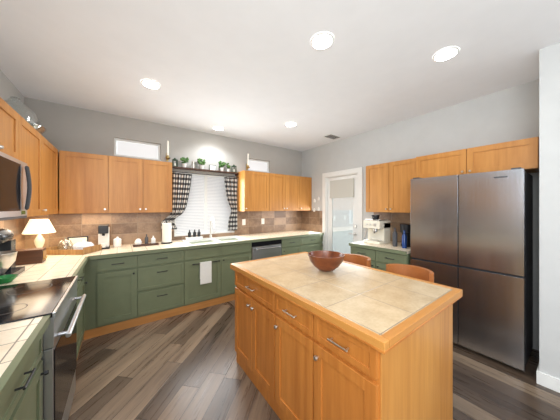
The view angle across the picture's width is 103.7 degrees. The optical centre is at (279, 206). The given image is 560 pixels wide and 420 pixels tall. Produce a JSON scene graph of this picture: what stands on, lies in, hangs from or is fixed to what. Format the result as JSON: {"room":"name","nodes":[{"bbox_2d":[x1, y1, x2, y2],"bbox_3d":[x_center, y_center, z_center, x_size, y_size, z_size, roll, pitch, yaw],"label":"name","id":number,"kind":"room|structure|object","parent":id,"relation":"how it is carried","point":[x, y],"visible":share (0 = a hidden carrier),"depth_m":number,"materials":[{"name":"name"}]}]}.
{"room":"kitchen","nodes":[
{"label":"kitchen","id":0,"kind":"room"},
{"bbox_2d":[0,70,23,117],"bbox_3d":[-1.152,0.080,-0.065,0.120,2.740,6.450,0,0,-36],"label":"wall","id":1,"kind":"structure","parent":0,"point":[8,88],"depth_m":2.22,"materials":[{"name":"grey paint"}]},
{"bbox_2d":[0,97,19,159],"bbox_3d":[-1.732,-0.480,1.128,0.335,0.340,0.758,0,0,-36],"label":"upper cabinet","id":2,"kind":"object","parent":1,"relation":"attached to","point":[9,118],"depth_m":1.42,"materials":[{"name":"brown wood"}]},
{"bbox_2d":[0,151,31,220],"bbox_3d":[-1.700,-0.115,1.152,0.412,0.381,0.750,0,0,-36],"label":"microwave","id":3,"kind":"object","parent":2,"relation":"attached to","point":[15,187],"visible":1,"depth_m":1.36,"materials":[{"name":"metal"}]},
{"bbox_2d":[0,218,24,248],"bbox_3d":[-1.569,0.306,0.617,0.006,0.457,4.844,0,0,-36],"label":"backsplash","id":4,"kind":"structure","parent":1,"relation":"attached to","point":[16,227],"depth_m":2.40,"materials":[{"name":"tile"}]},
{"bbox_2d":[20,116,47,216],"bbox_3d":[-2.135,-0.286,1.683,0.335,0.728,0.608,0,0,-36],"label":"upper cabinet","id":5,"kind":"object","parent":1,"relation":"attached to","point":[22,139],"depth_m":1.86,"materials":[{"name":"brown wood"}]},
{"bbox_2d":[4,96,46,133],"bbox_3d":[-2.325,-0.811,1.933,0.380,0.320,0.380,0,0,-36],"label":"dome","id":6,"kind":"object","parent":5,"relation":"on","point":[25,107],"visible":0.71,"depth_m":1.95,"materials":[{"name":"clear glass"}]},
{"bbox_2d":[48,141,58,214],"bbox_3d":[-2.450,-0.286,2.117,0.335,0.728,0.701,0,0,-36],"label":"upper cabinet","id":7,"kind":"object","parent":1,"relation":"attached to","point":[53,154],"depth_m":2.36,"materials":[{"name":"brown wood"}]},
{"bbox_2d":[24,97,301,231],"bbox_3d":[-1.283,0.080,3.901,4.570,2.740,0.120,0,0,-36],"label":"wall","id":8,"kind":"structure","parent":0,"point":[74,129],"depth_m":3.36,"materials":[{"name":"grey paint"}]},
{"bbox_2d":[59,150,171,213],"bbox_3d":[-2.134,-0.286,2.980,1.180,0.728,0.361,0,0,-36],"label":"upper cabinet","id":9,"kind":"object","parent":8,"relation":"attached to","point":[92,183],"visible":1,"depth_m":2.79,"materials":[{"name":"brown wood"}]},
{"bbox_2d":[165,141,169,160],"bbox_3d":[-1.749,-0.876,3.428,0.072,0.312,0.096,0,0,-36],"label":"candlestick","id":10,"kind":"object","parent":9,"relation":"on","point":[167,157],"visible":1,"depth_m":3.41,"materials":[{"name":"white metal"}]},
{"bbox_2d":[114,138,160,160],"bbox_3d":[-2.115,-0.850,3.285,0.580,0.260,0.099,0,0,-36],"label":"transom","id":11,"kind":"object","parent":8,"relation":"in","point":[133,149],"visible":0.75,"depth_m":3.28,"materials":[{"name":"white glass"}]},
{"bbox_2d":[25,211,301,248],"bbox_3d":[-1.246,0.306,3.850,4.322,0.457,0.006,0,0,-36],"label":"backsplash","id":12,"kind":"structure","parent":8,"relation":"attached to","point":[128,228],"depth_m":3.19,"materials":[{"name":"tile"}]},
{"bbox_2d":[174,171,233,236],"bbox_3d":[-1.306,-0.052,3.873,1.040,1.055,0.099,0,0,-36],"label":"window","id":13,"kind":"structure","parent":8,"relation":"in","point":[207,200],"depth_m":3.87,"materials":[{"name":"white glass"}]},
{"bbox_2d":[172,171,238,177],"bbox_3d":[-1.234,-0.550,3.732,1.155,0.011,0.012,0,0,-36],"label":"curtain rod","id":14,"kind":"object","parent":8,"relation":"attached to","point":[204,174],"visible":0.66,"depth_m":3.70,"materials":[{"name":"black metal"}]},
{"bbox_2d":[161,173,191,229],"bbox_3d":[-1.624,-0.092,3.473,0.445,0.886,0.024,0,0,-36],"label":"curtain","id":15,"kind":"object","parent":14,"relation":"hanging from","point":[181,184],"visible":0.94,"depth_m":3.48,"materials":[{"name":"fabric"}]},
{"bbox_2d":[224,177,236,230],"bbox_3d":[-0.896,-0.052,4.002,0.255,0.965,0.024,0,0,-36],"label":"curtain","id":16,"kind":"object","parent":14,"relation":"hanging from","point":[231,188],"visible":1,"depth_m":4.02,"materials":[{"name":"fabric"}]},
{"bbox_2d":[172,166,238,175],"bbox_3d":[-1.262,-0.609,3.770,1.146,0.048,0.114,0,0,-36],"label":"shelf","id":17,"kind":"object","parent":8,"relation":"attached to","point":[205,170],"visible":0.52,"depth_m":3.71,"materials":[{"name":"brown wood"}]},
{"bbox_2d":[172,157,236,171],"bbox_3d":[-1.254,-0.730,3.767,1.072,0.192,0.105,0,0,-36],"label":"plants","id":18,"kind":"object","parent":17,"relation":"on","point":[203,162],"visible":0.96,"depth_m":3.70,"materials":[{"name":"white ceramic"}]},
{"bbox_2d":[246,154,249,169],"bbox_3d":[-0.621,-0.876,4.248,0.072,0.312,0.096,0,0,-36],"label":"candle sconce","id":19,"kind":"object","parent":8,"relation":"attached to","point":[247,166],"visible":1,"depth_m":4.23,"materials":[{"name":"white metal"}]},
{"bbox_2d":[236,170,271,210],"bbox_3d":[-0.490,-0.286,4.191,0.583,0.728,0.335,0,0,-36],"label":"upper cabinet","id":20,"kind":"object","parent":8,"relation":"attached to","point":[260,191],"depth_m":4.04,"materials":[{"name":"brown wood"}]},
{"bbox_2d":[248,159,269,172],"bbox_3d":[-0.448,-0.838,4.496,0.520,0.245,0.099,0,0,-36],"label":"transom","id":21,"kind":"object","parent":8,"relation":"in","point":[258,165],"visible":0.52,"depth_m":4.51,"materials":[{"name":"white glass"}]},
{"bbox_2d":[272,174,303,209],"bbox_3d":[0.006,-0.286,4.552,0.875,0.728,0.335,0,0,-36],"label":"upper cabinet","id":22,"kind":"object","parent":8,"relation":"attached to","point":[287,190],"depth_m":4.46,"materials":[{"name":"brown wood"}]},
{"bbox_2d":[304,178,311,209],"bbox_3d":[0.433,-0.286,4.862,0.414,0.728,0.335,0,0,-36],"label":"upper cabinet","id":23,"kind":"object","parent":8,"relation":"attached to","point":[307,181],"depth_m":4.79,"materials":[{"name":"brown wood"}]},
{"bbox_2d":[0,0,559,151],"bbox_3d":[0.688,-1.330,1.273,4.830,0.080,6.850,0,0,-36],"label":"ceiling","id":24,"kind":"structure","parent":0,"point":[261,71],"depth_m":1.91,"materials":[{"name":"white paint"}]},
{"bbox_2d":[141,79,160,88],"bbox_3d":[-1.353,-1.284,2.305,0.179,0.010,0.179,0,0,9],"label":"recessed light","id":25,"kind":"object","parent":24,"relation":"in","point":[146,82],"depth_m":2.29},
{"bbox_2d":[213,126,223,129],"bbox_3d":[-1.006,-1.284,3.596,0.179,0.010,0.179,0,0,9],"label":"recessed light","id":26,"kind":"object","parent":24,"relation":"in","point":[215,127],"depth_m":3.59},
{"bbox_2d":[285,122,296,126],"bbox_3d":[0.170,-1.284,3.424,0.179,0.010,0.179,0,0,9],"label":"recessed light","id":27,"kind":"object","parent":24,"relation":"in","point":[290,124],"depth_m":3.41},
{"bbox_2d":[311,32,333,49],"bbox_3d":[0.328,-1.284,1.709,0.179,0.010,0.179,0,0,9],"label":"recessed light","id":28,"kind":"object","parent":24,"relation":"in","point":[322,40],"depth_m":1.69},
{"bbox_2d":[323,133,340,139],"bbox_3d":[0.951,-1.282,4.016,0.300,0.015,0.180,0,0,-36],"label":"ceiling vent","id":29,"kind":"object","parent":24,"relation":"in","point":[331,136],"visible":1,"depth_m":3.99,"materials":[{"name":"grey plastic"}]},
{"bbox_2d":[433,46,458,61],"bbox_3d":[1.396,-1.284,1.855,0.179,0.010,0.179,0,0,9],"label":"recessed light","id":30,"kind":"object","parent":24,"relation":"in","point":[447,53],"depth_m":1.85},
{"bbox_2d":[68,300,559,419],"bbox_3d":[0.688,1.480,1.273,4.830,0.060,6.850,0,0,-36],"label":"floor","id":31,"kind":"structure","parent":0,"point":[185,366],"depth_m":1.84,"materials":[{"name":"brown wood"}]},
{"bbox_2d":[0,321,47,419],"bbox_3d":[-1.200,1.012,0.624,0.597,0.875,0.683,0,0,-36],"label":"base cabinet","id":32,"kind":"object","parent":31,"relation":"on","point":[22,373],"depth_m":0.87,"materials":[{"name":"green paint"}]},
{"bbox_2d":[0,317,43,384],"bbox_3d":[-0.592,0.549,-0.212,0.598,0.031,2.752,0,0,-36],"label":"countertop","id":33,"kind":"structure","parent":32,"relation":"on","point":[14,336],"depth_m":0.89,"materials":[{"name":"beige tile"}]},
{"bbox_2d":[0,276,85,419],"bbox_3d":[-1.578,0.989,1.229,0.688,0.922,0.732,0,0,-36],"label":"range","id":34,"kind":"object","parent":31,"relation":"on","point":[55,299],"visible":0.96,"depth_m":1.24,"materials":[{"name":"metal"}]},
{"bbox_2d":[2,261,86,373],"bbox_3d":[-2.073,1.012,1.826,0.597,0.875,0.808,0,0,-36],"label":"base cabinet","id":35,"kind":"object","parent":31,"relation":"on","point":[79,272],"depth_m":2.09,"materials":[{"name":"green paint"}]},
{"bbox_2d":[0,254,87,285],"bbox_3d":[-2.291,0.549,2.127,0.598,0.031,1.550,0,0,-36],"label":"countertop","id":36,"kind":"structure","parent":35,"relation":"on","point":[54,266],"depth_m":1.91,"materials":[{"name":"beige tile"}]},
{"bbox_2d":[0,274,17,283],"bbox_3d":[-1.942,0.512,1.550,0.130,0.040,0.130,0,0,-36],"label":"dish","id":37,"kind":"object","parent":36,"relation":"on","point":[9,278],"visible":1,"depth_m":1.56,"materials":[{"name":"green glass"}]},
{"bbox_2d":[0,228,24,275],"bbox_3d":[-2.125,0.346,1.657,0.216,0.374,0.330,0,0,-36],"label":"stand mixer","id":38,"kind":"object","parent":36,"relation":"on","point":[8,253],"visible":1,"depth_m":1.67,"materials":[{"name":"metal"}]},
{"bbox_2d":[16,247,46,265],"bbox_3d":[-2.385,0.468,2.087,0.234,0.130,0.140,0,0,-36],"label":"box","id":39,"kind":"object","parent":36,"relation":"on","point":[31,256],"visible":0.88,"depth_m":2.05,"materials":[{"name":"brown wood"}]},
{"bbox_2d":[22,219,55,247],"bbox_3d":[-2.764,0.338,2.528,0.270,0.390,0.270,0,0,-36],"label":"table lamp","id":40,"kind":"object","parent":36,"relation":"on","point":[39,227],"visible":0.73,"depth_m":2.48,"materials":[{"name":"beige ceramic"}]},
{"bbox_2d":[46,237,101,254],"bbox_3d":[-2.405,0.443,2.579,0.420,0.180,0.260,0,0,-1],"label":"tray","id":41,"kind":"object","parent":36,"relation":"on","point":[83,247],"visible":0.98,"depth_m":2.52,"materials":[{"name":"wood"}]},
{"bbox_2d":[67,236,87,245],"bbox_3d":[-2.606,0.458,2.838,0.200,0.150,0.038,0,0,-36],"label":"picture frame","id":42,"kind":"object","parent":36,"relation":"on","point":[74,240],"visible":0.36,"depth_m":2.83,"materials":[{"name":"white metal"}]},
{"bbox_2d":[88,253,139,338],"bbox_3d":[-2.104,1.013,2.805,0.447,0.875,0.673,0,0,-36],"label":"base cabinet","id":43,"kind":"object","parent":31,"relation":"on","point":[126,286],"depth_m":2.53,"materials":[{"name":"green paint"}]},
{"bbox_2d":[89,230,311,256],"bbox_3d":[-0.791,0.550,3.759,3.693,0.031,0.673,0,0,-36],"label":"countertop","id":44,"kind":"structure","parent":43,"relation":"on","point":[112,251],"depth_m":3.05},
{"bbox_2d":[98,224,109,248],"bbox_3d":[-2.268,0.383,2.833,0.120,0.300,0.230,0,0,-36],"label":"machine","id":45,"kind":"object","parent":44,"relation":"on","point":[104,236],"visible":0.9,"depth_m":2.79,"materials":[{"name":"white plastic"}]},
{"bbox_2d":[113,237,121,246],"bbox_3d":[-2.176,0.464,2.943,0.090,0.137,0.090,0,0,-36],"label":"canister","id":46,"kind":"object","parent":44,"relation":"on","point":[117,241],"visible":1,"depth_m":2.91,"materials":[{"name":"white ceramic"}]},
{"bbox_2d":[133,234,158,246],"bbox_3d":[-1.870,0.457,3.067,0.300,0.151,0.160,0,0,-36],"label":"tray","id":47,"kind":"object","parent":44,"relation":"on","point":[138,242],"visible":1,"depth_m":3.03,"materials":[{"name":"white ceramic"}]},
{"bbox_2d":[161,221,171,243],"bbox_3d":[-1.667,0.367,3.239,0.150,0.330,0.150,0,0,-36],"label":"paper towel holder","id":48,"kind":"object","parent":44,"relation":"on","point":[166,232],"visible":1,"depth_m":3.19,"materials":[{"name":"paper"}]},
{"bbox_2d":[209,217,214,236],"bbox_3d":[-1.109,0.350,3.713,0.115,0.348,0.203,0,0,-36],"label":"faucet","id":49,"kind":"object","parent":44,"relation":"on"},
{"bbox_2d":[180,233,251,244],"bbox_3d":[-1.045,0.615,3.564,0.940,0.251,0.584,0,0,-36],"label":"sink","id":50,"kind":"object","parent":44,"relation":"in","point":[188,240],"depth_m":3.60,"materials":[{"name":"white ceramic"}]},
{"bbox_2d":[140,249,191,324],"bbox_3d":[-1.709,1.013,3.092,0.652,0.875,0.673,0,0,-36],"label":"base cabinet","id":51,"kind":"object","parent":31,"relation":"on","point":[166,275],"depth_m":2.85,"materials":[{"name":"green paint"}]},
{"bbox_2d":[192,245,227,310],"bbox_3d":[-1.267,1.013,3.413,0.591,0.875,0.673,0,0,-36],"label":"base cabinet","id":52,"kind":"object","parent":31,"relation":"on","point":[213,293],"depth_m":3.20,"materials":[{"name":"green paint"}]},
{"bbox_2d":[200,261,211,284],"bbox_3d":[-1.050,0.928,3.112,0.160,0.304,0.024,0,0,-36],"label":"hanging towel","id":53,"kind":"object","parent":52,"relation":"hanging from","point":[205,272],"visible":1,"depth_m":3.10,"materials":[{"name":"fabric"}]},
{"bbox_2d":[228,241,251,301],"bbox_3d":[-0.887,1.013,3.689,0.583,0.875,0.673,0,0,-36],"label":"base cabinet","id":54,"kind":"object","parent":31,"relation":"on","point":[242,251],"depth_m":3.42,"materials":[{"name":"green paint"}]},
{"bbox_2d":[252,239,280,259],"bbox_3d":[-0.381,1.016,3.995,0.588,0.868,0.688,0,0,-36],"label":"dishwasher","id":55,"kind":"object","parent":31,"relation":"on","point":[265,249],"visible":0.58,"depth_m":3.74,"materials":[{"name":"metal"}]},
{"bbox_2d":[260,237,303,254],"bbox_3d":[0.042,1.013,4.364,0.523,0.875,0.673,0,0,-36],"label":"base cabinet","id":56,"kind":"object","parent":31,"relation":"on","point":[289,245],"depth_m":4.08,"materials":[{"name":"green paint"}]},
{"bbox_2d":[304,233,323,251],"bbox_3d":[0.429,1.013,4.645,0.677,0.875,0.673,0,0,-36],"label":"base cabinet","id":57,"kind":"object","parent":31,"relation":"on","point":[314,243],"depth_m":4.42,"materials":[{"name":"green paint"}]},
{"bbox_2d":[230,264,462,419],"bbox_3d":[0.352,1.008,1.739,0.956,0.884,1.490,0,0,-36],"label":"kitchen island","id":58,"kind":"object","parent":31,"relation":"on","point":[344,340],"depth_m":1.22,"materials":[{"name":"brown wood"}]},
{"bbox_2d":[234,252,453,339],"bbox_3d":[0.355,0.550,1.741,0.874,0.032,1.414,0,0,-36],"label":"island countertop","id":59,"kind":"structure","parent":58,"relation":"on","point":[378,303],"depth_m":1.41,"materials":[{"name":"beige tile"}]},
{"bbox_2d":[308,250,344,271],"bbox_3d":[0.386,0.463,1.850,0.304,0.135,0.304,0,0,-36],"label":"wooden bowl","id":60,"kind":"object","parent":59,"relation":"on","point":[324,260],"visible":1,"depth_m":1.77,"materials":[{"name":"brown wood"}]},
{"bbox_2d":[343,254,370,266],"bbox_3d":[0.749,0.991,2.312,0.380,0.922,0.384,0,0,-36],"label":"stool","id":61,"kind":"object","parent":31,"relation":"on","point":[363,260],"visible":0.02,"depth_m":2.42,"materials":[{"name":"brown wood"}]},
{"bbox_2d":[349,241,411,270],"bbox_3d":[1.526,0.992,3.142,0.662,0.916,0.810,0,0,-36],"label":"base cabinet","id":62,"kind":"object","parent":31,"relation":"on","point":[381,256],"visible":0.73,"depth_m":2.90,"materials":[{"name":"green paint"}]},
{"bbox_2d":[363,215,389,244],"bbox_3d":[1.433,0.326,3.291,0.352,0.414,0.260,0,0,-36],"label":"espresso machine","id":63,"kind":"object","parent":62,"relation":"on","point":[378,230],"visible":1,"depth_m":3.24,"materials":[{"name":"beige plastic"}]},
{"bbox_2d":[392,224,410,246],"bbox_3d":[1.656,0.380,2.984,0.244,0.305,0.147,0,0,21],"label":"grinder","id":64,"kind":"object","parent":62,"relation":"on","point":[402,226],"depth_m":2.95,"materials":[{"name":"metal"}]},
{"bbox_2d":[400,229,407,247],"bbox_3d":[1.611,0.416,2.851,0.058,0.232,0.058,0,0,39],"label":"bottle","id":65,"kind":"object","parent":62,"relation":"on","point":[405,230],"depth_m":2.84,"materials":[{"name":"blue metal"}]},
{"bbox_2d":[386,264,433,282],"bbox_3d":[1.073,0.991,1.867,0.380,0.922,0.384,0,0,-36],"label":"stool","id":66,"kind":"object","parent":31,"relation":"on","point":[418,272],"visible":0.1,"depth_m":1.98,"materials":[{"name":"brown wood"}]},
{"bbox_2d":[411,167,532,370],"bbox_3d":[2.065,0.552,2.427,0.606,1.795,0.910,0,0,-36],"label":"fridge","id":67,"kind":"object","parent":31,"relation":"on","point":[472,236],"visible":0.92,"depth_m":2.11,"materials":[{"name":"metal"}]},
{"bbox_2d":[302,79,538,349],"bbox_3d":[1.652,0.080,3.647,0.120,2.740,3.740,0,0,-36],"label":"wall","id":68,"kind":"structure","parent":0,"point":[508,114],"depth_m":2.84,"materials":[{"name":"grey paint"}]},
{"bbox_2d":[322,167,362,250],"bbox_3d":[1.209,0.378,4.241,0.138,2.145,0.930,0,0,-36],"label":"door frame","id":69,"kind":"structure","parent":68,"relation":"attached to","point":[347,172],"depth_m":4.28,"materials":[{"name":"white wood"}]},
{"bbox_2d":[328,174,357,253],"bbox_3d":[1.193,0.424,4.229,0.098,2.028,0.720,0,0,-36],"label":"door leaf","id":70,"kind":"structure","parent":68,"relation":"in","point":[342,212],"depth_m":4.22,"materials":[{"name":"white glass"}]},
{"bbox_2d":[302,211,410,242],"bbox_3d":[1.270,0.306,4.065,0.006,0.457,2.604,0,0,-36],"label":"backsplash","id":71,"kind":"structure","parent":68,"relation":"attached to","point":[311,220],"depth_m":3.55,"materials":[{"name":"tile"}]},
{"bbox_2d":[366,158,415,212],"bbox_3d":[1.668,-0.279,3.209,0.361,0.713,0.728,0,0,-36],"label":"upper cabinet","id":72,"kind":"object","parent":68,"relation":"attached to","point":[388,186],"visible":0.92,"depth_m":3.10,"materials":[{"name":"brown wood"}]},
{"bbox_2d":[416,137,538,177],"bbox_3d":[2.163,-0.492,2.488,0.406,0.285,1.013,0,0,-36],"label":"upper cabinet","id":73,"kind":"object","parent":68,"relation":"attached to","point":[521,153],"visible":0.85,"depth_m":2.27,"materials":[{"name":"brown wood"}]},
{"bbox_2d":[539,42,559,378],"bbox_3d":[3.261,0.080,0.892,0.755,2.740,2.810,0,0,-36],"label":"wall","id":74,"kind":"structure","parent":0,"point":[549,210],"depth_m":1.76,"materials":[{"name":"grey paint"}]},
{"bbox_2d":[536,369,559,392],"bbox_3d":[2.946,1.400,0.672,0.014,0.100,2.824,0,0,-36],"label":"baseboard","id":75,"kind":"structure","parent":74,"relation":"attached to","point":[548,381],"depth_m":1.76,"materials":[{"name":"white wood"}]}
]}

